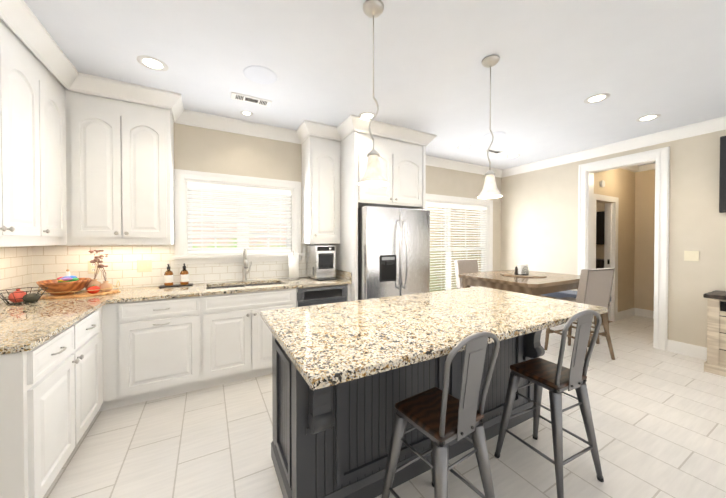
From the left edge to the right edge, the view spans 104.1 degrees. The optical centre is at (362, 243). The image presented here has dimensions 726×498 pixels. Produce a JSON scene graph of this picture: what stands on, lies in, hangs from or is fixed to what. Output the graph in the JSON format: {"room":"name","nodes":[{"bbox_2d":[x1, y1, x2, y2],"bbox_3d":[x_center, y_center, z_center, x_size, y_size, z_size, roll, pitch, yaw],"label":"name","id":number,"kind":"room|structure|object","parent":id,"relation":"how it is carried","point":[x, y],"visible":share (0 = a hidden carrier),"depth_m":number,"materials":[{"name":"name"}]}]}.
{"room":"dining room and kitchen","nodes":[
{"label":"dining room and kitchen","id":0,"kind":"room"},
{"bbox_2d":[117,123,500,288],"bbox_3d":[-0.134,-0.035,4.084,6.700,2.740,0.150,0,1,-29],"label":"wall","id":1,"kind":"structure","parent":0,"point":[200,149],"depth_m":3.39,"materials":[{"name":"paint"}]},
{"bbox_2d":[0,246,31,302],"bbox_3d":[-2.126,0.227,1.076,0.006,0.450,3.194,0,1,-29],"label":"tile backsplash","id":2,"kind":"structure","parent":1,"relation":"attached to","point":[15,267],"depth_m":2.26,"materials":[{"name":"white tile"}]},
{"bbox_2d":[0,18,43,246],"bbox_3d":[-2.162,-0.660,1.490,0.348,1.356,0.830,0,1,-29],"label":"upper cabinet","id":3,"kind":"object","parent":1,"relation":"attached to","point":[21,72],"depth_m":1.74,"materials":[{"name":"white wood"}]},
{"bbox_2d":[0,0,83,92],"bbox_3d":[-1.120,-1.300,0.047,0.095,0.125,5.250,0,1,-29],"label":"crown molding","id":4,"kind":"structure","parent":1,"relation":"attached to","point":[22,22],"depth_m":1.83,"materials":[{"name":"white wood"}]},
{"bbox_2d":[44,65,67,245],"bbox_3d":[-2.458,-0.666,2.028,0.348,1.356,0.400,0,1,-29],"label":"upper cabinet","id":5,"kind":"object","parent":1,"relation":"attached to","point":[55,94],"depth_m":2.14,"materials":[{"name":"white wood"}]},
{"bbox_2d":[68,90,173,244],"bbox_3d":[-2.214,-0.673,2.647,0.716,1.356,0.348,0,1,-29],"label":"upper cabinet","id":6,"kind":"object","parent":1,"relation":"attached to","point":[77,168],"depth_m":2.50,"materials":[{"name":"white wood"}]},
{"bbox_2d":[80,73,183,115],"bbox_3d":[-2.002,-1.326,2.503,0.675,0.125,0.095,0,1,-29],"label":"crown molding","id":7,"kind":"structure","parent":1,"relation":"attached to","point":[89,84],"depth_m":2.48,"materials":[{"name":"white wood"}]},
{"bbox_2d":[32,242,328,293],"bbox_3d":[-1.679,0.204,3.147,2.783,0.450,0.006,0,1,-29],"label":"tile backsplash","id":8,"kind":"structure","parent":1,"relation":"attached to","point":[50,262],"depth_m":2.82,"materials":[{"name":"white tile"}]},
{"bbox_2d":[88,261,98,273],"bbox_3d":[-2.538,0.220,2.667,0.080,0.120,0.008,0,1,-29],"label":"electrical outlet plate","id":9,"kind":"object","parent":8,"relation":"attached to","point":[92,269],"visible":0.81,"depth_m":2.66,"materials":[{"name":"beige plastic"}]},
{"bbox_2d":[137,260,151,271],"bbox_3d":[-2.199,0.223,2.850,0.120,0.120,0.014,0,1,-29],"label":"switch plate","id":10,"kind":"object","parent":8,"relation":"attached to","point":[144,265],"visible":1,"depth_m":2.85,"materials":[{"name":"beige plastic"}]},
{"bbox_2d":[172,169,303,264],"bbox_3d":[-1.413,-0.288,3.346,1.390,1.000,0.205,0,1,-29],"label":"window","id":11,"kind":"structure","parent":1,"relation":"in","point":[181,218],"depth_m":3.25,"materials":[{"name":"white wood"}]},
{"bbox_2d":[187,181,291,252],"bbox_3d":[-1.411,-0.287,3.343,1.122,0.774,0.063,0,1,-29],"label":"window blind","id":12,"kind":"object","parent":11,"relation":"attached to","point":[233,189],"visible":1,"depth_m":3.31,"materials":[{"name":"white plastic"}]},
{"bbox_2d":[172,109,303,143],"bbox_3d":[-1.359,-1.334,3.248,1.360,0.125,0.110,0,1,-29],"label":"crown molding","id":13,"kind":"structure","parent":1,"relation":"attached to","point":[191,118],"depth_m":3.21,"materials":[{"name":"white wood"}]},
{"bbox_2d":[301,135,339,243],"bbox_3d":[-0.523,-0.682,3.560,0.396,1.355,0.377,0,1,-29],"label":"upper cabinet","id":14,"kind":"object","parent":1,"relation":"attached to","point":[320,190],"visible":1,"depth_m":3.42,"materials":[{"name":"white wood"}]},
{"bbox_2d":[300,120,347,140],"bbox_3d":[-0.459,-1.335,3.338,0.495,0.125,0.120,0,1,-29],"label":"crown molding","id":15,"kind":"structure","parent":1,"relation":"attached to","point":[307,128],"depth_m":3.34,"materials":[{"name":"white wood"}]},
{"bbox_2d":[344,115,436,145],"bbox_3d":[0.384,-1.336,3.398,1.230,0.125,0.105,0,1,-29],"label":"crown molding","id":16,"kind":"structure","parent":1,"relation":"attached to","point":[353,123],"depth_m":3.33,"materials":[{"name":"white wood"}]},
{"bbox_2d":[426,193,492,289],"bbox_3d":[1.535,0.085,4.972,2.120,1.820,0.205,0,1,-29],"label":"window","id":17,"kind":"structure","parent":1,"relation":"in","point":[488,239],"depth_m":5.24,"materials":[{"name":"white wood"}]},
{"bbox_2d":[426,201,486,291],"bbox_3d":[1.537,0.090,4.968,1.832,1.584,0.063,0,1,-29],"label":"window blind","id":18,"kind":"object","parent":17,"relation":"attached to","point":[437,205],"visible":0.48,"depth_m":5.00,"materials":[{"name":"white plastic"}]},
{"bbox_2d":[426,155,503,176],"bbox_3d":[1.564,-1.351,4.863,2.440,0.125,0.095,0,1,-29],"label":"crown molding","id":19,"kind":"structure","parent":1,"relation":"attached to","point":[430,160],"depth_m":4.92,"materials":[{"name":"white wood"}]},
{"bbox_2d":[24,0,725,169],"bbox_3d":[2.128,-1.409,2.032,8.700,0.050,5.900,0,1,-29],"label":"ceiling","id":20,"kind":"structure","parent":0,"point":[556,65],"depth_m":2.15,"materials":[{"name":"paint"}]},
{"bbox_2d":[136,55,167,70],"bbox_3d":[-1.615,-1.382,2.176,0.198,0.006,0.198,0,1,-29],"label":"recessed light","id":21,"kind":"object","parent":20,"relation":"in","point":[152,63],"visible":1,"depth_m":2.17,"materials":[{"name":"white"}]},
{"bbox_2d":[240,111,252,115],"bbox_3d":[-1.241,-1.391,3.021,0.128,0.006,0.128,0,1,-29],"label":"recessed light","id":22,"kind":"object","parent":20,"relation":"in","point":[247,113],"visible":1,"depth_m":3.02,"materials":[{"name":"white"}]},
{"bbox_2d":[231,92,271,106],"bbox_3d":[-1.073,-1.386,2.726,0.360,0.010,0.130,0,1,-29],"label":"ceiling vent","id":23,"kind":"object","parent":20,"relation":"in","point":[249,99],"visible":1,"depth_m":2.71,"materials":[{"name":"white metal"}]},
{"bbox_2d":[243,65,276,83],"bbox_3d":[-0.842,-1.384,2.328,0.264,0.006,0.264,0,1,-29],"label":"speaker","id":24,"kind":"object","parent":20,"relation":"attached to","point":[259,74],"visible":1,"depth_m":2.31},
{"bbox_2d":[358,112,374,119],"bbox_3d":[0.045,-1.392,3.090,0.198,0.006,0.198,0,1,-29],"label":"recessed light","id":25,"kind":"object","parent":20,"relation":"in","point":[368,115],"visible":0.83,"depth_m":3.07,"materials":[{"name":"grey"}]},
{"bbox_2d":[359,0,387,186],"bbox_3d":[0.061,-0.864,1.654,0.176,1.029,0.176,0,1,-29],"label":"pendant light","id":26,"kind":"object","parent":20,"relation":"hanging from","point":[373,176],"visible":1,"depth_m":1.63,"materials":[{"name":"white glass"}]},
{"bbox_2d":[477,55,502,198],"bbox_3d":[0.960,-0.869,2.137,0.176,1.029,0.176,0,1,-29],"label":"pendant light","id":27,"kind":"object","parent":20,"relation":"hanging from","point":[490,190],"visible":1,"depth_m":2.12,"materials":[{"name":"white glass"}]},
{"bbox_2d":[484,148,502,153],"bbox_3d":[1.972,-1.402,4.286,0.300,0.010,0.120,0,1,-29],"label":"ceiling vent","id":28,"kind":"object","parent":20,"relation":"in","point":[494,151],"visible":0.96,"depth_m":4.28,"materials":[{"name":"white metal"}]},
{"bbox_2d":[483,131,505,138],"bbox_3d":[1.693,-1.398,3.653,0.264,0.006,0.264,0,1,-29],"label":"speaker","id":29,"kind":"object","parent":20,"relation":"attached to","point":[498,134],"visible":0.92,"depth_m":3.64},
{"bbox_2d":[584,93,609,103],"bbox_3d":[2.236,-1.388,2.708,0.198,0.006,0.198,0,1,-29],"label":"recessed light","id":30,"kind":"object","parent":20,"relation":"in","point":[596,98],"visible":1,"depth_m":2.70,"materials":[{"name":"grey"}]},
{"bbox_2d":[636,114,660,121],"bbox_3d":[3.154,-1.392,3.133,0.198,0.006,0.198,0,1,-29],"label":"recessed light","id":31,"kind":"object","parent":20,"relation":"in","point":[647,117],"visible":1,"depth_m":3.12,"materials":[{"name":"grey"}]},
{"bbox_2d":[43,325,725,497],"bbox_3d":[1.252,1.386,1.580,6.700,0.050,5.900,0,1,-29],"label":"floor","id":32,"kind":"structure","parent":0,"point":[659,419],"depth_m":1.92,"materials":[{"name":"tile"}]},
{"bbox_2d":[0,305,103,497],"bbox_3d":[-2.023,0.922,1.554,0.638,0.878,0.960,0,1,-29],"label":"base cabinet","id":33,"kind":"object","parent":32,"relation":"on","point":[59,391],"depth_m":1.43,"materials":[{"name":"white wood"}]},
{"bbox_2d":[0,297,111,354],"bbox_3d":[-2.035,0.462,1.594,0.660,0.030,1.080,0,1,-29],"label":"countertop","id":34,"kind":"structure","parent":33,"relation":"on","point":[27,327],"depth_m":1.67,"materials":[{"name":"stone"}]},
{"bbox_2d":[108,296,203,408],"bbox_3d":[-1.906,0.911,2.667,0.680,0.878,0.638,0,1,-29],"label":"base cabinet","id":35,"kind":"object","parent":32,"relation":"on","point":[156,347],"depth_m":2.39,"materials":[{"name":"white wood"}]},
{"bbox_2d":[0,269,351,304],"bbox_3d":[-1.513,0.398,2.871,2.806,0.130,0.648,0,1,-29],"label":"countertop","id":36,"kind":"structure","parent":35,"relation":"on","point":[343,277],"depth_m":2.76,"materials":[{"name":"stone"}]},
{"bbox_2d":[0,287,47,304],"bbox_3d":[-2.520,0.386,2.097,0.254,0.107,0.254,0,1,-29],"label":"fruit basket","id":37,"kind":"object","parent":36,"relation":"on","point":[17,296],"visible":1,"depth_m":2.07,"materials":[{"name":"black metal"}]},
{"bbox_2d":[36,250,119,298],"bbox_3d":[-2.422,0.244,2.434,0.521,0.385,0.335,0,1,-29],"label":"decorative tray","id":38,"kind":"object","parent":36,"relation":"on","point":[67,286],"visible":1,"depth_m":2.38,"materials":[{"name":"brown wood"}]},
{"bbox_2d":[158,263,192,287],"bbox_3d":[-1.914,0.317,2.903,0.290,0.230,0.100,0,1,-29],"label":"soap bottles","id":39,"kind":"object","parent":36,"relation":"on","point":[168,277],"visible":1,"depth_m":2.87,"materials":[{"name":"brown glass"}]},
{"bbox_2d":[207,282,280,288],"bbox_3d":[-1.250,0.562,3.048,0.810,0.196,0.390,0,1,-29],"label":"sink","id":40,"kind":"object","parent":36,"relation":"in","point":[242,285],"visible":0.04,"depth_m":3.18,"materials":[{"name":"silver metal"}]},
{"bbox_2d":[242,249,251,281],"bbox_3d":[-1.298,0.241,3.188,0.113,0.377,0.213,0,1,-29],"label":"faucet","id":41,"kind":"object","parent":36,"relation":"on","point":[245,266],"visible":1,"depth_m":3.22,"materials":[{"name":"silver metal"}]},
{"bbox_2d":[287,251,299,279],"bbox_3d":[-0.840,0.256,3.430,0.150,0.341,0.150,0,1,-29],"label":"paper towel","id":42,"kind":"object","parent":36,"relation":"on","point":[293,267],"visible":1,"depth_m":3.38,"materials":[{"name":"white paper"}]},
{"bbox_2d":[307,245,336,280],"bbox_3d":[-0.505,0.221,3.494,0.262,0.410,0.410,0,1,-29],"label":"ice maker","id":43,"kind":"object","parent":36,"relation":"on","point":[321,262],"visible":1,"depth_m":3.38,"materials":[{"name":"silver metal"}]},
{"bbox_2d":[296,284,347,306],"bbox_3d":[-0.580,0.906,3.391,0.586,0.872,0.612,0,1,-29],"label":"dishwasher","id":44,"kind":"object","parent":32,"relation":"on","point":[310,296],"visible":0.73,"depth_m":3.12,"materials":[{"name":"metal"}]},
{"bbox_2d":[331,131,425,300],"bbox_3d":[0.197,-0.012,3.752,1.036,2.700,0.747,0,1,-29],"label":"cabinet","id":45,"kind":"object","parent":32,"relation":"on","point":[403,166],"visible":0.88,"depth_m":3.42,"materials":[{"name":"white wood"}]},
{"bbox_2d":[358,206,429,299],"bbox_3d":[0.249,0.457,3.662,0.916,1.765,0.943,0,1,-29],"label":"refrigerator","id":46,"kind":"object","parent":32,"relation":"on","point":[393,251],"visible":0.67,"depth_m":3.26,"materials":[{"name":"silver metal"}]},
{"bbox_2d":[271,330,544,497],"bbox_3d":[0.469,0.912,1.897,1.940,0.892,0.860,0,1,-29],"label":"kitchen island","id":47,"kind":"object","parent":32,"relation":"on","point":[333,441],"visible":0.5,"depth_m":1.54,"materials":[{"name":"grey paint"}]},
{"bbox_2d":[260,286,606,389],"bbox_3d":[0.493,0.445,1.849,2.060,0.037,1.020,0,1,-29],"label":"island countertop","id":48,"kind":"structure","parent":47,"relation":"on","point":[325,345],"depth_m":1.49,"materials":[{"name":"stone"}]},
{"bbox_2d":[381,331,499,497],"bbox_3d":[0.352,0.863,1.321,0.415,1.008,0.422,0,1,-34],"label":"bar stool","id":49,"kind":"object","parent":32,"relation":"on","point":[440,418],"visible":1,"depth_m":1.23,"materials":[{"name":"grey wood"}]},
{"bbox_2d":[454,259,478,288],"bbox_3d":[1.833,0.798,4.584,0.510,1.069,0.525,0,1,-29],"label":"dining chair","id":50,"kind":"object","parent":32,"relation":"on","point":[467,266],"visible":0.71,"depth_m":4.67,"materials":[{"name":"fabric"}]},
{"bbox_2d":[458,269,591,346],"bbox_3d":[2.148,0.874,3.814,1.370,0.927,1.100,0,1,-29],"label":"dining table","id":51,"kind":"object","parent":32,"relation":"on","point":[535,283],"visible":0.62,"depth_m":3.49,"materials":[{"name":"brown wood"}]},
{"bbox_2d":[514,264,528,274],"bbox_3d":[2.120,0.342,3.793,0.234,0.136,0.076,0,1,-29],"label":"napkin holder","id":52,"kind":"object","parent":51,"relation":"on","point":[521,269],"visible":1,"depth_m":3.77,"materials":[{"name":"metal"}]},
{"bbox_2d":[494,310,603,497],"bbox_3d":[1.113,0.859,1.711,0.415,1.008,0.422,0,1,-26],"label":"bar stool","id":53,"kind":"object","parent":32,"relation":"on","point":[554,379],"visible":1,"depth_m":1.62,"materials":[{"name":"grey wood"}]},
{"bbox_2d":[536,290,610,343],"bbox_3d":[3.038,1.023,4.304,0.360,0.621,1.060,0,1,-29],"label":"bench","id":54,"kind":"object","parent":32,"relation":"on","point":[565,294],"visible":0.27,"depth_m":4.11,"materials":[{"name":"fabric"}]},
{"bbox_2d":[544,268,614,365],"bbox_3d":[2.602,0.810,3.427,0.510,1.069,0.525,0,1,-21],"label":"dining chair","id":55,"kind":"object","parent":32,"relation":"on","point":[595,287],"visible":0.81,"depth_m":3.24,"materials":[{"name":"fabric"}]},
{"bbox_2d":[703,290,725,376],"bbox_3d":[4.216,0.943,2.338,0.461,0.820,1.750,0,1,-29],"label":"console","id":56,"kind":"object","parent":32,"relation":"on","point":[715,363],"visible":1,"depth_m":2.93,"materials":[{"name":"brown wood"}]},
{"bbox_2d":[501,130,725,347],"bbox_3d":[4.122,-0.025,3.132,0.160,2.740,5.580,0,1,-29],"label":"wall","id":57,"kind":"structure","parent":0,"point":[535,220],"depth_m":3.50,"materials":[{"name":"paint"}]},
{"bbox_2d":[500,116,725,177],"bbox_3d":[4.014,-1.332,3.070,0.095,0.125,5.600,0,1,-29],"label":"crown molding","id":58,"kind":"structure","parent":57,"relation":"attached to","point":[717,124],"depth_m":3.82,"materials":[{"name":"white wood"}]},
{"bbox_2d":[578,147,669,350],"bbox_3d":[3.645,0.060,4.001,0.202,2.550,0.980,0,1,-29],"label":"door frame","id":59,"kind":"structure","parent":57,"relation":"attached to","point":[660,157],"depth_m":3.63,"materials":[{"name":"white wood"}]},
{"bbox_2d":[667,339,706,359],"bbox_3d":[4.605,1.283,2.105,0.016,0.145,3.290,0,1,-29],"label":"baseboard","id":60,"kind":"structure","parent":57,"relation":"attached to","point":[691,350],"depth_m":3.39,"materials":[{"name":"white wood"}]},
{"bbox_2d":[684,251,698,260],"bbox_3d":[3.905,0.142,3.368,0.014,0.120,0.120,0,1,-29],"label":"switch plate","id":61,"kind":"object","parent":57,"relation":"attached to","point":[691,255],"visible":1,"depth_m":3.37,"materials":[{"name":"beige plastic"}]},
{"bbox_2d":[719,136,725,212],"bbox_3d":[4.338,-0.759,2.504,0.073,0.840,1.485,0,1,-29],"label":"wall-mounted tv","id":62,"kind":"object","parent":57,"relation":"attached to","point":[722,192],"visible":1,"depth_m":3.12,"materials":[{"name":"black"}]},
{"bbox_2d":[594,168,635,311],"bbox_3d":[4.346,-0.044,4.933,1.730,2.740,0.120,0,1,-29],"label":"wall","id":63,"kind":"structure","parent":0,"point":[634,192],"depth_m":5.05,"materials":[{"name":"paint"}]},
{"bbox_2d":[596,211,604,243],"bbox_3d":[5.396,-0.367,6.580,0.060,0.750,1.400,0,1,-29],"label":"tv","id":64,"kind":"object","parent":63,"relation":"attached to","point":[600,226],"depth_m":6.47,"materials":[{"name":"black"}]},
{"bbox_2d":[593,165,638,326],"bbox_3d":[4.293,-0.043,4.812,1.700,2.740,0.080,0,1,-29],"label":"trim","id":65,"kind":"structure","parent":63,"relation":"attached to","point":[611,242],"depth_m":4.84,"materials":[{"name":"white wood"}]},
{"bbox_2d":[593,162,654,343],"bbox_3d":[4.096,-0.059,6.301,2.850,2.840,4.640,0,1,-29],"label":"floor","id":66,"kind":"structure","parent":0,"point":[638,328],"depth_m":4.46,"materials":[{"name":"tile"}]},
{"bbox_2d":[596,258,603,268],"bbox_3d":[4.967,0.818,6.470,0.570,0.977,1.400,0,1,-29],"label":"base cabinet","id":67,"kind":"object","parent":66,"relation":"on","point":[599,263],"depth_m":5.93,"materials":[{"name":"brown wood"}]},
{"bbox_2d":[636,169,654,310],"bbox_3d":[5.273,-0.044,4.918,0.120,2.740,0.780,0,1,-29],"label":"wall","id":68,"kind":"structure","parent":0,"point":[645,180],"depth_m":5.11,"materials":[{"name":"paint"}]},
{"bbox_2d":[637,163,654,318],"bbox_3d":[5.216,-0.043,4.835,0.060,2.740,0.750,0,1,-29],"label":"trim","id":69,"kind":"structure","parent":68,"relation":"attached to","point":[641,312],"depth_m":5.07,"materials":[{"name":"white wood"}]},
{"label":"outside","id":70,"kind":"structure","parent":0,"visible":0},
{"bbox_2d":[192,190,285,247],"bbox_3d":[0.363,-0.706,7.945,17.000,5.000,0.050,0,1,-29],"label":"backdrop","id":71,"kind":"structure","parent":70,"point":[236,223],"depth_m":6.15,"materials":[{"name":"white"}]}
]}

